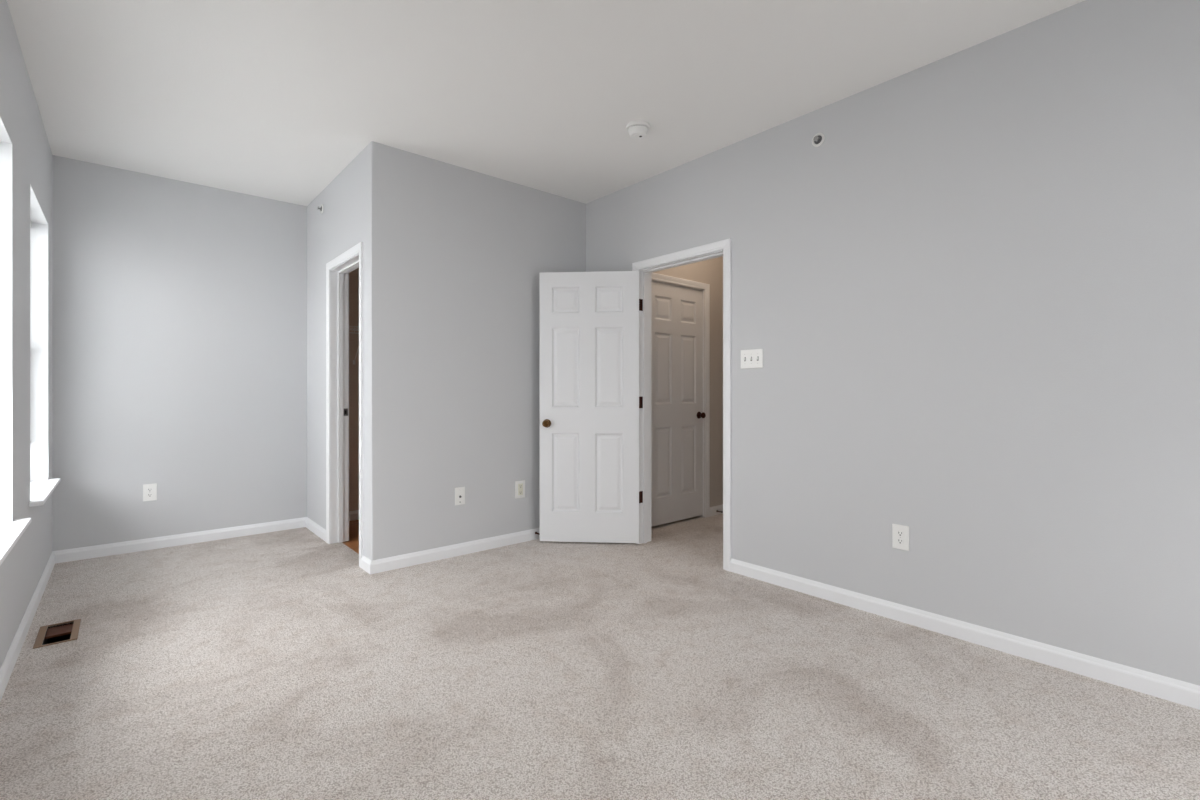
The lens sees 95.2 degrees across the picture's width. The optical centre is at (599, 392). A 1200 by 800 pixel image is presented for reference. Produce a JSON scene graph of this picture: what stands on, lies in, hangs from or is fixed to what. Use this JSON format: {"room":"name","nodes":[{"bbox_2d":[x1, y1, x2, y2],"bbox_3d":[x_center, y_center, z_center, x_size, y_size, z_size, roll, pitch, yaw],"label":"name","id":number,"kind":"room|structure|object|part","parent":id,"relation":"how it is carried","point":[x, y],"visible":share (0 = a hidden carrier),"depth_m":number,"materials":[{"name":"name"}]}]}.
{"room":"empty bedroom","nodes":[
{"label":"empty bedroom","id":0,"kind":"room"},
{"bbox_2d":[0,0,51,667],"bbox_3d":[-1.655,-0.225,1.228,0.165,2.760,6.656,0,0,-41],"label":"wall","id":1,"kind":"structure","parent":0,"point":[21,571],"depth_m":2.57,"materials":[{"name":"grey paint"}]},
{"bbox_2d":[0,117,30,565],"bbox_3d":[-2.276,-0.246,1.982,0.218,1.647,1.014,0,0,-41],"label":"window","id":2,"kind":"structure","parent":1,"relation":"in","point":[14,531],"depth_m":2.34,"materials":[{"name":"white paint"}]},
{"bbox_3d":[-2.252,0.566,2.004,0.153,0.022,1.014,0,0,-41],"label":"sill","id":3,"kind":"part","parent":2,"relation":"part of","materials":[{"name":"white paint"}]},
{"bbox_2d":[0,551,54,700],"bbox_3d":[-1.602,1.113,1.304,0.014,0.083,6.370,0,0,-41],"label":"baseboard","id":4,"kind":"structure","parent":1,"relation":"attached to","point":[9,662],"depth_m":2.55,"materials":[{"name":"white paint"}]},
{"bbox_2d":[29,184,59,506],"bbox_3d":[-3.260,-0.246,3.112,0.218,1.647,1.019,0,0,-41],"label":"window","id":5,"kind":"structure","parent":1,"relation":"in","point":[38,295],"depth_m":3.45,"materials":[{"name":"white paint"}]},
{"bbox_2d":[30,220,31,443],"bbox_3d":[-3.281,-0.374,3.093,0.028,1.384,0.879,0,0,-41],"label":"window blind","id":6,"kind":"object","parent":5,"relation":"attached to","point":[30,220],"visible":0.09,"depth_m":3.41,"materials":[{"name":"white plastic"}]},
{"bbox_3d":[-3.235,0.566,3.133,0.153,0.022,1.019,0,0,-41],"label":"sill","id":7,"kind":"part","parent":5,"relation":"part of","materials":[{"name":"white paint"}]},
{"bbox_2d":[52,155,306,550],"bbox_3d":[-2.436,-0.225,4.881,3.454,2.760,0.120,0,0,-41],"label":"wall","id":8,"kind":"structure","parent":0,"point":[179,308],"depth_m":4.12,"materials":[{"name":"grey paint"}]},
{"bbox_2d":[143,483,156,500],"bbox_3d":[-3.312,0.735,4.032,0.080,0.124,0.009,0,0,-41],"label":"wall outlet","id":9,"kind":"object","parent":8,"relation":"attached to","point":[149,490],"visible":1,"depth_m":4.03,"materials":[{"name":"white plastic"}]},
{"bbox_2d":[53,517,305,563],"bbox_3d":[-3.108,1.113,4.207,1.556,0.083,0.014,0,0,-41],"label":"baseboard","id":10,"kind":"structure","parent":8,"relation":"attached to","point":[67,555],"depth_m":4.11,"materials":[{"name":"white paint"}]},
{"bbox_2d":[307,141,390,560],"bbox_3d":[-1.944,-0.225,4.150,0.125,2.760,1.628,0,0,-41],"label":"wall","id":11,"kind":"structure","parent":0,"point":[356,203],"depth_m":3.60,"materials":[{"name":"grey paint"}]},
{"bbox_2d":[306,517,325,541],"bbox_3d":[-2.316,1.113,4.472,0.014,0.083,0.654,0,0,-41],"label":"baseboard","id":12,"kind":"structure","parent":11,"relation":"attached to","point":[311,525],"depth_m":4.45,"materials":[{"name":"white paint"}]},
{"bbox_2d":[318,204,322,213],"bbox_3d":[-2.225,-1.462,4.354,0.030,0.074,0.074,0,0,-41],"label":"sprinkler","id":13,"kind":"object","parent":11,"relation":"attached to","point":[321,206],"visible":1,"depth_m":4.35,"materials":[{"name":"white plastic"}]},
{"bbox_2d":[326,242,362,567],"bbox_3d":[-1.782,0.082,3.964,0.160,2.147,0.814,0,0,-41],"label":"door frame","id":14,"kind":"structure","parent":11,"relation":"attached to","point":[337,279],"depth_m":4.21,"materials":[{"name":"white paint"}]},
{"bbox_3d":[-1.728,0.082,4.011,0.018,2.147,0.814,0,0,-41],"label":"casing","id":15,"kind":"part","parent":14,"relation":"part of","materials":[{"name":"white paint"}]},
{"bbox_2d":[361,555,370,573],"bbox_3d":[-1.510,1.113,3.546,0.014,0.083,0.174,0,0,-41],"label":"baseboard","id":16,"kind":"structure","parent":11,"relation":"attached to","point":[365,562],"depth_m":3.54,"materials":[{"name":"white paint"}]},
{"bbox_2d":[349,268,358,510],"bbox_3d":[-1.317,-0.225,4.780,1.648,2.760,1.502,0,0,-41],"label":"wall","id":17,"kind":"structure","parent":0,"point":[354,275],"depth_m":4.97,"materials":[{"name":"brown paint"}]},
{"bbox_2d":[349,510,358,520],"bbox_3d":[-1.804,1.113,5.337,1.644,0.083,0.014,0,0,-41],"label":"baseboard","id":18,"kind":"structure","parent":17,"relation":"attached to","point":[353,515],"depth_m":4.96,"materials":[{"name":"white paint"}]},
{"bbox_2d":[349,326,358,363],"bbox_3d":[-1.711,-0.413,5.225,1.621,0.316,0.304,0,0,-41],"label":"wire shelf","id":19,"kind":"object","parent":17,"relation":"attached to","point":[353,328],"visible":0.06,"depth_m":4.85,"materials":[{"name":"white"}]},
{"bbox_2d":[391,147,585,556],"bbox_3d":[-0.782,-0.225,4.166,1.648,2.760,0.125,0,0,-41],"label":"wall","id":20,"kind":"structure","parent":0,"point":[470,250],"depth_m":3.94,"materials":[{"name":"grey paint"}]},
{"bbox_2d":[370,528,539,574],"bbox_3d":[-0.789,1.113,4.068,1.787,0.083,0.014,0,0,-41],"label":"baseboard","id":21,"kind":"structure","parent":20,"relation":"attached to","point":[420,557],"depth_m":3.83,"materials":[{"name":"white paint"}]},
{"bbox_2d":[455,487,464,504],"bbox_3d":[-0.992,0.735,3.889,0.078,0.124,0.017,0,0,-41],"label":"cable plate","id":22,"kind":"object","parent":20,"relation":"attached to","point":[460,491],"visible":1,"depth_m":3.89,"materials":[{"name":"white plastic"}]},
{"bbox_2d":[515,480,524,498],"bbox_3d":[-0.614,0.746,4.223,0.088,0.135,0.010,0,0,-41],"label":"wall outlet","id":23,"kind":"object","parent":20,"relation":"attached to","point":[519,485],"visible":1,"depth_m":4.22,"materials":[{"name":"white plastic"}]},
{"bbox_2d":[518,483,522,494],"bbox_3d":[-0.612,0.746,4.221,0.043,0.088,0.004,0,0,-41],"label":"receptacle","id":24,"kind":"object","parent":23,"relation":"attached to","point":[520,485],"depth_m":4.22,"materials":[{"name":"grey plastic"}]},
{"bbox_2d":[7,0,1084,205],"bbox_3d":[0.161,-1.655,2.809,4.979,0.100,6.656,0,0,-41],"label":"ceiling","id":25,"kind":"structure","parent":0,"point":[270,99],"depth_m":2.79,"materials":[{"name":"white paint"}]},
{"bbox_2d":[626,120,649,138],"bbox_3d":[0.229,-1.572,3.299,0.143,0.064,0.143,0,0,-41],"label":"smoke detector","id":26,"kind":"object","parent":25,"relation":"attached to","point":[638,129],"visible":1,"depth_m":3.26,"materials":[{"name":"white plastic"}]},
{"bbox_2d":[0,514,1199,799],"bbox_3d":[0.161,1.170,2.809,4.979,0.030,6.655,0,0,-41],"label":"floor","id":27,"kind":"structure","parent":0,"point":[271,665],"depth_m":2.10,"materials":[{"name":"beige carpet"}]},
{"bbox_2d":[33,619,80,648],"bbox_3d":[-2.596,1.254,2.626,0.146,0.210,0.296,0,0,-41],"label":"floor vent","id":28,"kind":"object","parent":27,"relation":"in","point":[59,634],"visible":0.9,"depth_m":2.67,"materials":[{"name":"beige metal"}]},
{"bbox_3d":[-2.639,1.162,2.677,0.091,0.010,0.142,0,0,-41],"label":"damper plate","id":29,"kind":"part","parent":28,"relation":"part of","materials":[{"name":"brown metal"}]},
{"bbox_2d":[653,256,722,506],"bbox_3d":[0.713,-0.225,4.930,1.360,2.760,0.120,0,0,-41],"label":"wall","id":30,"kind":"structure","parent":0,"point":[710,271],"depth_m":5.18,"materials":[{"name":"beige paint"}]},
{"bbox_2d":[652,281,705,526],"bbox_3d":[0.649,0.096,4.837,0.771,2.074,0.167,0,0,-41],"label":"door","id":31,"kind":"structure","parent":30,"relation":"in","point":[678,414],"depth_m":4.84,"materials":[{"name":"white paint"}]},
{"bbox_2d":[652,272,709,517],"bbox_3d":[0.639,0.074,4.855,0.894,2.162,0.139,0,0,-41],"label":"door frame","id":32,"kind":"structure","parent":30,"relation":"attached to","point":[705,287],"depth_m":5.07,"materials":[{"name":"white paint"}]},
{"bbox_2d":[710,504,722,515],"bbox_3d":[1.098,1.113,5.177,0.215,0.083,0.014,0,0,-41],"label":"baseboard","id":33,"kind":"structure","parent":30,"relation":"attached to","point":[713,509],"depth_m":5.17,"materials":[{"name":"white paint"}]},
{"bbox_2d":[586,0,1199,685],"bbox_3d":[1.004,-0.225,3.464,0.125,2.760,6.536,0,0,-41],"label":"wall","id":34,"kind":"structure","parent":0,"point":[972,307],"depth_m":2.48,"materials":[{"name":"grey paint"}]},
{"bbox_2d":[540,271,638,542],"bbox_3d":[-0.083,0.110,4.195,0.762,2.062,0.167,0,0,5],"label":"door","id":35,"kind":"structure","parent":34,"relation":"in","point":[589,321],"depth_m":4.18,"materials":[{"name":"white paint"}]},
{"bbox_3d":[-0.410,0.236,4.160,0.055,0.055,0.045,0,0,5],"label":"knob","id":36,"kind":"part","parent":35,"relation":"part of","materials":[{"name":"gold metal"}]},
{"bbox_2d":[632,238,730,571],"bbox_3d":[0.604,0.080,3.927,0.164,2.150,0.899,0,0,-41],"label":"door frame","id":37,"kind":"structure","parent":34,"relation":"attached to","point":[645,275],"depth_m":4.03,"materials":[{"name":"white paint"}]},
{"bbox_3d":[0.659,0.080,3.975,0.018,2.150,0.899,0,0,-41],"label":"casing","id":38,"kind":"part","parent":37,"relation":"part of","materials":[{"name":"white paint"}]},
{"bbox_2d":[741,349,762,368],"bbox_3d":[0.944,-0.210,3.425,0.016,0.118,0.160,0,0,-41],"label":"light switch","id":39,"kind":"object","parent":34,"relation":"attached to","point":[753,358],"visible":1,"depth_m":3.42,"materials":[{"name":"white plastic"}]},
{"bbox_2d":[812,133,824,146],"bbox_3d":[1.224,-1.430,3.092,0.030,0.074,0.074,0,0,-41],"label":"sprinkler","id":40,"kind":"object","parent":34,"relation":"attached to","point":[818,139],"visible":1,"depth_m":3.09,"materials":[{"name":"white plastic"}]},
{"bbox_2d":[892,524,908,550],"bbox_3d":[1.519,0.732,2.770,0.009,0.124,0.080,0,0,-41],"label":"wall outlet","id":41,"kind":"object","parent":34,"relation":"attached to","point":[900,533],"visible":1,"depth_m":2.77,"materials":[{"name":"white plastic"}]},
{"bbox_2d":[897,538,903,543],"bbox_3d":[1.517,0.751,2.768,0.003,0.027,0.034,0,0,-41],"label":"receptacle","id":42,"kind":"object","parent":41,"relation":"attached to","point":[899,540],"depth_m":2.77,"materials":[{"name":"white plastic"}]},
{"bbox_2d":[897,530,903,536],"bbox_3d":[1.517,0.712,2.768,0.003,0.027,0.034,0,0,-41],"label":"receptacle","id":43,"kind":"object","parent":41,"relation":"attached to","point":[900,533],"depth_m":2.77,"materials":[{"name":"white plastic"}]},
{"bbox_2d":[730,558,1199,709],"bbox_3d":[1.917,1.113,2.310,0.014,0.083,3.266,0,0,-41],"label":"baseboard","id":44,"kind":"structure","parent":34,"relation":"attached to","point":[1163,687],"depth_m":2.46,"materials":[{"name":"white paint"}]}
]}

